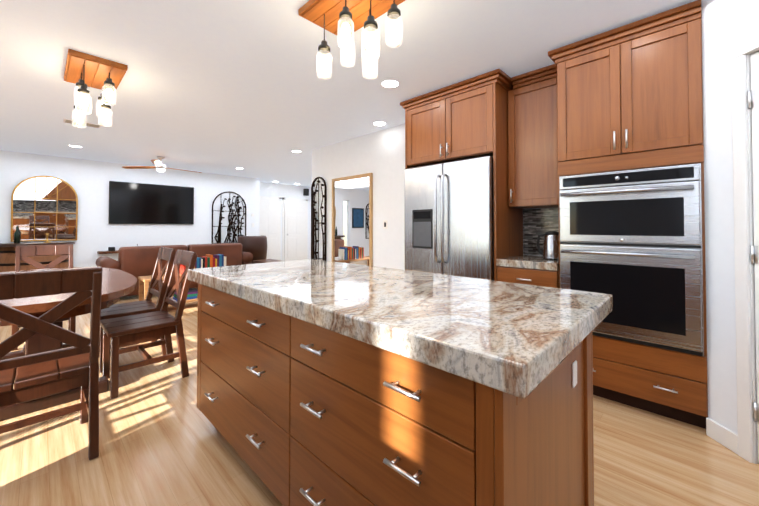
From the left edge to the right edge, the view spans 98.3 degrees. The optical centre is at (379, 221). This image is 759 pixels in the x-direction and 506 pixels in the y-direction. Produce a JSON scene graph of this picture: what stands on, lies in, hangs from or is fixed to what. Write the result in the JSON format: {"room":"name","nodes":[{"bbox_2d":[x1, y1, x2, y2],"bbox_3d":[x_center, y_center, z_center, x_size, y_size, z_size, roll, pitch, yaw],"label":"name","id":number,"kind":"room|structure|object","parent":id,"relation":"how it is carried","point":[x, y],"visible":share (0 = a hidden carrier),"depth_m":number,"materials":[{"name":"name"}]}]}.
{"room":"kitchen and living room","nodes":[
{"label":"kitchen and living room","id":0,"kind":"room"},
{"bbox_2d":[0,150,259,266],"bbox_3d":[-5.804,0.042,6.892,0.600,2.520,6.560,-1,-1,44],"label":"wall","id":1,"kind":"structure","parent":0,"point":[87,180],"depth_m":6.82,"materials":[{"name":"paint"}]},
{"bbox_2d":[11,176,77,241],"bbox_3d":[-6.146,-0.241,6.045,0.082,1.200,0.860,-1,-1,44],"label":"mirror","id":2,"kind":"object","parent":1,"relation":"attached to","point":[42,207],"visible":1,"depth_m":6.03,"materials":[{"name":"clear glass"}]},
{"bbox_2d":[97,250,117,253],"bbox_3d":[-5.286,0.623,6.813,0.237,0.045,0.860,-1,-1,44],"label":"shelf","id":3,"kind":"object","parent":1,"relation":"attached to","point":[106,252],"visible":0.44,"depth_m":6.52,"materials":[{"name":"brown wood"}]},
{"bbox_2d":[108,244,137,250],"bbox_3d":[-5.286,0.534,6.787,0.120,0.128,0.500,-1,-1,44],"label":"box","id":4,"kind":"object","parent":3,"relation":"on","point":[111,248],"visible":0.56,"depth_m":6.61,"materials":[{"name":"black plastic"}]},
{"bbox_2d":[109,181,193,223],"bbox_3d":[-4.990,-0.382,7.274,0.043,0.880,1.570,-1,-1,44],"label":"screen","id":5,"kind":"object","parent":1,"relation":"attached to","point":[135,203],"visible":0.96,"depth_m":7.19,"materials":[{"name":"black plastic"}]},
{"bbox_2d":[212,192,245,243],"bbox_3d":[-3.843,-0.103,8.434,0.080,1.340,0.860,-1,-1,44],"label":"art","id":6,"kind":"object","parent":1,"relation":"attached to","point":[229,226],"visible":1,"depth_m":8.46},
{"bbox_2d":[260,182,310,259],"bbox_3d":[-2.807,0.100,10.517,0.120,2.520,3.060,-1,-1,44],"label":"wall","id":7,"kind":"structure","parent":0,"point":[279,190],"depth_m":10.34,"materials":[{"name":"paint"}]},
{"bbox_2d":[259,198,278,259],"bbox_3d":[-3.331,0.328,9.795,0.116,2.020,0.740,-1,-1,44],"label":"hall door","id":8,"kind":"structure","parent":7,"relation":"in","point":[269,220],"depth_m":9.88,"materials":[{"name":"white wood"}]},
{"bbox_2d":[260,196,307,260],"bbox_3d":[-3.029,0.305,10.186,0.016,2.100,1.860,-1,-1,44],"label":"trim","id":9,"kind":"structure","parent":7,"relation":"attached to","point":[283,199],"depth_m":10.21,"materials":[{"name":"white wood"}]},
{"bbox_2d":[284,200,305,260],"bbox_3d":[-2.664,0.340,10.486,0.116,2.020,0.780,-1,-1,44],"label":"hall door","id":10,"kind":"structure","parent":7,"relation":"in","point":[294,230],"depth_m":10.47,"materials":[{"name":"white wood"}]},
{"bbox_2d":[303,189,308,195],"bbox_3d":[-2.411,-0.966,10.784,0.097,0.220,0.150,-1,-1,44],"label":"speaker","id":11,"kind":"object","parent":7,"relation":"attached to","point":[305,192],"visible":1,"depth_m":10.76,"materials":[{"name":"black plastic"}]},
{"bbox_2d":[0,0,696,186],"bbox_3d":[-0.897,-1.311,4.223,12.000,0.100,9.900,-1,-1,44],"label":"ceiling","id":12,"kind":"structure","parent":0,"point":[225,87],"depth_m":2.75,"materials":[{"name":"paint"}]},
{"bbox_2d":[63,119,100,127],"bbox_3d":[-3.818,-1.256,4.218,0.180,0.009,0.360,-1,-1,44],"label":"ceiling vent","id":13,"kind":"object","parent":12,"relation":"in","point":[82,123],"visible":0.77,"depth_m":4.20,"materials":[{"name":"white metal"}]},
{"bbox_2d":[64,49,127,127],"bbox_3d":[-2.434,-1.055,2.797,0.664,0.456,0.354,-1,-1,44],"label":"dining pendant light","id":14,"kind":"object","parent":12,"relation":"hanging from","point":[83,71],"visible":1,"depth_m":2.72,"materials":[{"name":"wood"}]},
{"bbox_2d":[122,156,201,172],"bbox_3d":[-4.030,-1.085,6.281,1.325,0.284,1.268,-1,-1,44],"label":"ceiling fan","id":15,"kind":"object","parent":12,"relation":"hanging from","point":[160,167],"visible":1,"depth_m":6.21,"materials":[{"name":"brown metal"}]},
{"bbox_2d":[298,0,404,79],"bbox_3d":[-0.134,-1.070,1.898,0.664,0.456,0.354,-1,-1,44],"label":"pendant light","id":16,"kind":"object","parent":12,"relation":"hanging from","point":[344,20],"visible":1,"depth_m":1.92,"materials":[{"name":"glass"}]},
{"bbox_2d":[373,122,385,125],"bbox_3d":[0.001,-1.258,4.231,0.174,0.006,0.174,-1,-1,35],"label":"recessed light","id":17,"kind":"object","parent":12,"relation":"in","point":[375,123],"depth_m":4.23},
{"bbox_2d":[381,80,399,88],"bbox_3d":[0.100,-1.277,3.052,0.174,0.006,0.174,-1,-1,35],"label":"recessed light","id":18,"kind":"object","parent":12,"relation":"in","point":[388,84],"depth_m":3.06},
{"bbox_2d":[0,288,758,505],"bbox_3d":[-0.897,1.308,4.181,12.000,0.100,9.900,-1,-1,44],"label":"floor","id":19,"kind":"structure","parent":0,"point":[163,441],"depth_m":1.69,"materials":[{"name":"brown wood"}]},
{"bbox_2d":[0,242,74,271],"bbox_3d":[-6.079,0.831,5.741,0.560,0.905,1.120,-1,-1,44],"label":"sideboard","id":20,"kind":"object","parent":19,"relation":"on","point":[7,257],"visible":0.25,"depth_m":5.54,"materials":[{"name":"brown wood"}]},
{"bbox_2d":[14,226,19,242],"bbox_3d":[-6.278,0.231,5.678,0.070,0.290,0.072,-1,-1,44],"label":"bottle","id":21,"kind":"object","parent":20,"relation":"on","point":[16,236],"depth_m":5.66,"materials":[{"name":"black"}]},
{"bbox_2d":[11,244,75,350],"bbox_3d":[-3.554,0.755,3.487,0.560,0.989,0.460,-1,-1,44],"label":"chair","id":22,"kind":"object","parent":19,"relation":"on","point":[26,253],"visible":0.31,"depth_m":3.61,"materials":[{"name":"brown wood"}]},
{"bbox_2d":[0,267,102,459],"bbox_3d":[-1.768,0.726,1.695,0.560,0.989,0.460,-1,-1,44],"label":"chair","id":23,"kind":"object","parent":19,"relation":"on","point":[38,375],"visible":1,"depth_m":1.62,"materials":[{"name":"brown wood"}]},
{"bbox_2d":[0,267,136,420],"bbox_3d":[-2.658,0.852,2.593,2.160,0.762,1.100,-1,-1,44],"label":"dining table","id":24,"kind":"object","parent":19,"relation":"on","point":[117,284],"visible":0.44,"depth_m":2.13,"materials":[{"name":"brown wood"}]},
{"bbox_2d":[99,247,175,372],"bbox_3d":[-2.259,0.748,3.022,0.460,0.989,0.560,-1,-1,44],"label":"chair","id":25,"kind":"object","parent":19,"relation":"on","point":[147,305],"visible":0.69,"depth_m":3.01,"materials":[{"name":"brown wood"}]},
{"bbox_2d":[100,250,196,398],"bbox_3d":[-1.834,0.741,2.613,0.460,0.989,0.560,-1,-1,44],"label":"chair","id":26,"kind":"object","parent":19,"relation":"on","point":[117,331],"visible":0.98,"depth_m":2.56,"materials":[{"name":"brown wood"}]},
{"bbox_2d":[138,273,197,304],"bbox_3d":[-2.820,1.025,4.928,0.400,0.490,1.260,-1,-1,44],"label":"coffee table","id":27,"kind":"object","parent":19,"relation":"on","point":[146,280],"visible":0.23,"depth_m":4.59,"materials":[{"name":"brown wood"}]},
{"bbox_2d":[173,288,197,300],"bbox_3d":[-2.753,1.076,4.946,0.210,0.126,0.580,-1,-1,44],"label":"books","id":28,"kind":"object","parent":27,"relation":"on","point":[192,293],"visible":0.35,"depth_m":4.82,"materials":[{"name":"multicoloured paper"}]},
{"bbox_2d":[180,254,225,274],"bbox_3d":[-2.641,0.646,5.054,0.189,0.270,0.720,-1,-1,44],"label":"upright books","id":29,"kind":"object","parent":27,"relation":"on","point":[209,260],"visible":0.42,"depth_m":4.99,"materials":[{"name":"multicoloured paper"}]},
{"bbox_2d":[96,243,252,296],"bbox_3d":[-3.806,0.862,6.285,0.980,0.860,2.397,-1,-1,44],"label":"sofa","id":30,"kind":"object","parent":19,"relation":"on","point":[136,261],"visible":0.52,"depth_m":5.56,"materials":[{"name":"brown leather"}]},
{"bbox_2d":[237,236,266,263],"bbox_3d":[-3.082,0.834,7.977,0.655,0.970,0.689,-1,-1,44],"label":"armchair","id":31,"kind":"object","parent":19,"relation":"on","point":[256,246],"visible":0.54,"depth_m":7.72,"materials":[{"name":"leather"}]},
{"bbox_2d":[253,259,281,263],"bbox_3d":[-2.430,1.085,7.219,0.700,0.445,0.420,-1,-1,44],"label":"bench","id":32,"kind":"object","parent":19,"relation":"on","point":[263,261],"visible":0.27,"depth_m":7.25,"materials":[{"name":"brown wood"}]},
{"bbox_2d":[188,279,593,505],"bbox_3d":[-0.153,0.784,1.611,1.890,0.866,0.858,-1,-1,44],"label":"kitchen island","id":33,"kind":"object","parent":19,"relation":"on","point":[324,383],"depth_m":1.02,"materials":[{"name":"brown wood"}]},
{"bbox_2d":[188,259,612,402],"bbox_3d":[-0.140,0.318,1.632,2.010,0.065,0.900,-1,-1,44],"label":"island countertop","id":34,"kind":"structure","parent":33,"relation":"on","point":[516,336],"depth_m":1.04,"materials":[{"name":"beige stone"}]},
{"bbox_2d":[404,156,493,279],"bbox_3d":[0.778,0.342,3.239,0.924,1.778,0.702,-1,-1,44],"label":"fridge","id":35,"kind":"object","parent":19,"relation":"on","point":[449,217],"visible":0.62,"depth_m":2.97,"materials":[{"name":"silver metal"}]},
{"bbox_2d":[400,69,522,280],"bbox_3d":[0.816,-0.006,3.284,1.080,2.500,0.633,-1,-1,44],"label":"cabinet","id":36,"kind":"object","parent":19,"relation":"on","point":[464,119],"visible":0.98,"depth_m":2.96,"materials":[{"name":"brown wood"}]},
{"bbox_2d":[496,255,558,287],"bbox_3d":[1.337,0.775,2.768,0.466,0.922,0.633,-1,-1,44],"label":"base cabinet","id":37,"kind":"object","parent":19,"relation":"on","point":[536,270],"visible":0.31,"depth_m":2.57,"materials":[{"name":"brown wood"}]},
{"bbox_2d":[537,231,558,259],"bbox_3d":[1.427,0.196,2.748,0.211,0.233,0.160,-1,-1,44],"label":"kettle","id":38,"kind":"object","parent":37,"relation":"on","point":[551,246],"visible":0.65,"depth_m":2.69,"materials":[{"name":"silver metal"}]},
{"bbox_2d":[548,0,707,428],"bbox_3d":[1.766,-0.021,2.367,0.820,2.500,0.633,-1,-1,44],"label":"tall cabinet","id":39,"kind":"object","parent":19,"relation":"on","point":[630,96],"visible":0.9,"depth_m":2.09,"materials":[{"name":"brown wood"}]},
{"bbox_2d":[559,163,703,355],"bbox_3d":[1.567,0.220,2.121,0.746,1.114,0.106,-1,-1,44],"label":"wall oven","id":40,"kind":"object","parent":39,"relation":"in","point":[631,242],"visible":1,"depth_m":2.06,"materials":[{"name":"silver metal"}]},
{"bbox_2d":[312,124,540,269],"bbox_3d":[1.390,-0.017,3.260,7.000,2.520,0.120,-1,-1,44],"label":"wall","id":41,"kind":"structure","parent":0,"point":[380,155],"depth_m":4.53,"materials":[{"name":"paint"}]},
{"bbox_2d":[311,177,326,260],"bbox_3d":[-1.097,0.267,5.350,0.412,2.020,0.286,-1,-1,44],"label":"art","id":42,"kind":"object","parent":41,"relation":"attached to","point":[313,213],"visible":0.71,"depth_m":5.45},
{"bbox_2d":[332,173,372,265],"bbox_3d":[-0.427,0.130,4.902,0.900,1.620,0.030,-1,-1,44],"label":"framed mirror","id":43,"kind":"object","parent":41,"relation":"attached to","point":[352,219],"visible":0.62,"depth_m":4.87,"materials":[{"name":"brown mirror"}]},
{"bbox_2d":[383,220,387,228],"bbox_3d":[0.077,0.042,4.433,0.080,0.120,0.010,-1,-1,44],"label":"switch plate","id":44,"kind":"object","parent":41,"relation":"attached to","point":[385,224],"visible":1,"depth_m":4.42,"materials":[{"name":"white plastic"}]},
{"bbox_2d":[508,64,557,208],"bbox_3d":[1.419,-0.695,2.876,0.464,1.135,0.398,-1,-1,44],"label":"upper cabinet","id":45,"kind":"object","parent":41,"relation":"attached to","point":[532,142],"visible":0.73,"depth_m":2.78,"materials":[{"name":"brown wood"}]},
{"bbox_2d":[523,208,558,255],"bbox_3d":[1.557,0.096,3.006,0.464,0.438,0.009,-1,-1,44],"label":"tile backsplash","id":46,"kind":"structure","parent":41,"relation":"attached to","point":[537,222],"depth_m":3.08,"materials":[{"name":"tile"}]},
{"bbox_2d":[701,0,758,433],"bbox_3d":[2.424,-0.055,0.875,2.200,2.520,1.877,-1,-1,44],"label":"wall","id":47,"kind":"structure","parent":0,"point":[727,25],"depth_m":1.81,"materials":[{"name":"paint"}]},
{"bbox_2d":[706,418,737,453],"bbox_3d":[-0.861,1.208,4.147,11.500,0.100,9.500,-1,-1,44],"label":"baseboard","id":48,"kind":"structure","parent":47,"relation":"attached to","point":[722,435],"depth_m":1.79,"materials":[{"name":"white wood"}]},
{"bbox_2d":[731,35,758,463],"bbox_3d":[1.934,0.141,1.260,0.117,2.140,0.938,0,-1,-1],"label":"door frame","id":49,"kind":"structure","parent":47,"relation":"attached to","point":[742,53],"depth_m":1.68,"materials":[{"name":"white wood"}]},
{"bbox_2d":[747,52,758,461],"bbox_3d":[1.910,0.171,1.256,0.607,2.056,0.617,-1,-1,44],"label":"pantry door","id":50,"kind":"structure","parent":47,"relation":"in","point":[753,98],"depth_m":1.65,"materials":[{"name":"white paint"}]}
]}

